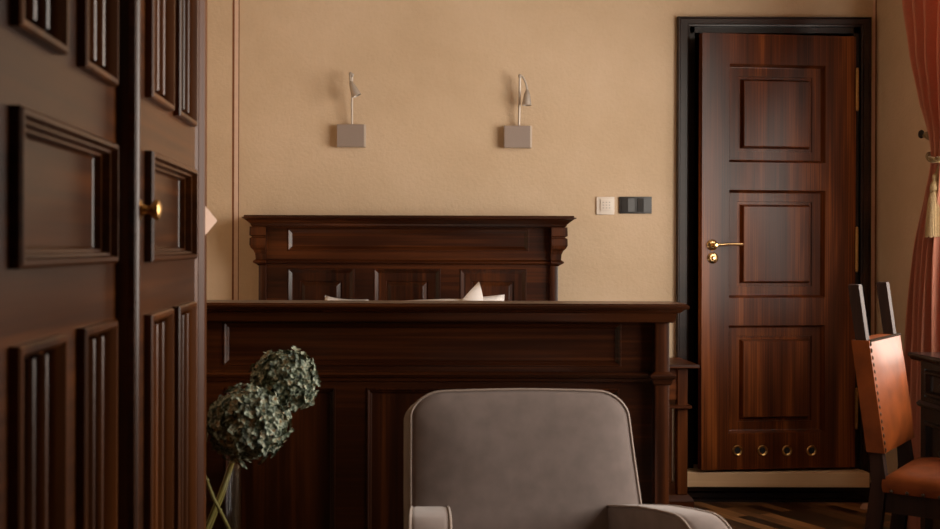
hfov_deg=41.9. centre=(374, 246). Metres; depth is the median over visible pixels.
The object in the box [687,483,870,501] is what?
baseboard
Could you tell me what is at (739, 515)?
floor
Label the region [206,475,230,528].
stem
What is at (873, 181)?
trim
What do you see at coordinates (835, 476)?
threshold
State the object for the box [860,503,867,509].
doorstop
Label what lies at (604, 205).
wall switch
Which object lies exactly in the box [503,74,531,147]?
wall sconce
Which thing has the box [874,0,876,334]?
trim
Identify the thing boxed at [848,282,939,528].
leather chair
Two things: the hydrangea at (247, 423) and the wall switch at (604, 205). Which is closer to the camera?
the hydrangea at (247, 423)
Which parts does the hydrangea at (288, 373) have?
stem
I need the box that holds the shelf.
[669,400,691,408]
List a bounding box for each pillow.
[325,295,359,299]
[405,282,504,300]
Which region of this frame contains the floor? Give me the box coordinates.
[694,502,891,528]
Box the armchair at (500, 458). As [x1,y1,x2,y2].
[403,388,731,528]
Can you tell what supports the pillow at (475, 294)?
on the bed
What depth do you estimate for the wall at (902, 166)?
5.58 m
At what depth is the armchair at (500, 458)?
3.19 m
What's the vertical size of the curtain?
2.931 m
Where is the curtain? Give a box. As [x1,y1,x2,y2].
[902,0,939,528]
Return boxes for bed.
[206,215,689,528]
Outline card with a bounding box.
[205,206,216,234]
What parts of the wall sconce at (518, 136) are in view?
plate, stem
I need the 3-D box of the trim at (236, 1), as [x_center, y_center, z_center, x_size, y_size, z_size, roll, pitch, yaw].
[-0.660,-0.327,5.800,0.019,3.050,0.001,0,0,0]
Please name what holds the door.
in the wall at (437, 81)
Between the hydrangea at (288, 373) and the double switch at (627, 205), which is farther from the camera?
the double switch at (627, 205)
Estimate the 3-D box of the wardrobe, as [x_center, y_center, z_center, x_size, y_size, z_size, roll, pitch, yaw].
[-0.685,0.033,2.125,0.670,2.330,1.750,0,0,0]
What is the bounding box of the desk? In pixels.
[908,352,939,528]
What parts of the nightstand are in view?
post, drawer, post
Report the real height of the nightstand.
0.683 m
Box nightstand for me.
[669,357,699,507]
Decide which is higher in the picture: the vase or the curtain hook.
the curtain hook
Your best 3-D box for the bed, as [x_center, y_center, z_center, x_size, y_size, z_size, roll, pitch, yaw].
[0.152,0.528,4.705,1.559,1.344,2.181,0,0,0]
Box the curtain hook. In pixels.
[918,130,927,137]
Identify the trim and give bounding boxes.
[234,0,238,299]
[872,0,874,334]
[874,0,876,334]
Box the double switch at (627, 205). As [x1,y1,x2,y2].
[619,197,651,213]
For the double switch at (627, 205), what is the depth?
5.79 m
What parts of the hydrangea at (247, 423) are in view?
stem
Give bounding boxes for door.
[676,16,871,472]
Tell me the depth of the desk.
4.50 m
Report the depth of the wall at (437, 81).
5.80 m
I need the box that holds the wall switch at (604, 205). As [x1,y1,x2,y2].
[596,197,613,214]
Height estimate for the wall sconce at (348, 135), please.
0.348 m
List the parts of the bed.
panel, panel, panel, moulding, frieze panel, headboard, cornice, panel, frieze panel, moulding, footboard, cornice, panel, panel, post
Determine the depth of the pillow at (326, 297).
5.51 m
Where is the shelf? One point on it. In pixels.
(673, 404)
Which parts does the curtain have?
tieback cord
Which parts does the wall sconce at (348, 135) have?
plate, stem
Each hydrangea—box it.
[206,383,293,528]
[209,346,320,528]
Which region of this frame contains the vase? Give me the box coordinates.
[238,468,241,514]
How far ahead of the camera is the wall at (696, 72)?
6.70 m
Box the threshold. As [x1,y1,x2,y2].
[687,464,869,486]
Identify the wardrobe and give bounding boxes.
[0,0,207,528]
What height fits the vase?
0.635 m
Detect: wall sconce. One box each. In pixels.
[337,72,365,147]
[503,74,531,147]
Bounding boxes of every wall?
[207,0,872,482]
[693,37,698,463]
[876,0,930,474]
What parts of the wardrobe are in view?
reeded panel, reeded panel, door, panel, reeded panel, reeded panel, knob, door, reeded panel, reeded panel, panel, reeded panel, reeded panel, moulding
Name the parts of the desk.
waist moulding, drawer, cupboard door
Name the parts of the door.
lever handle, panel, panel, panel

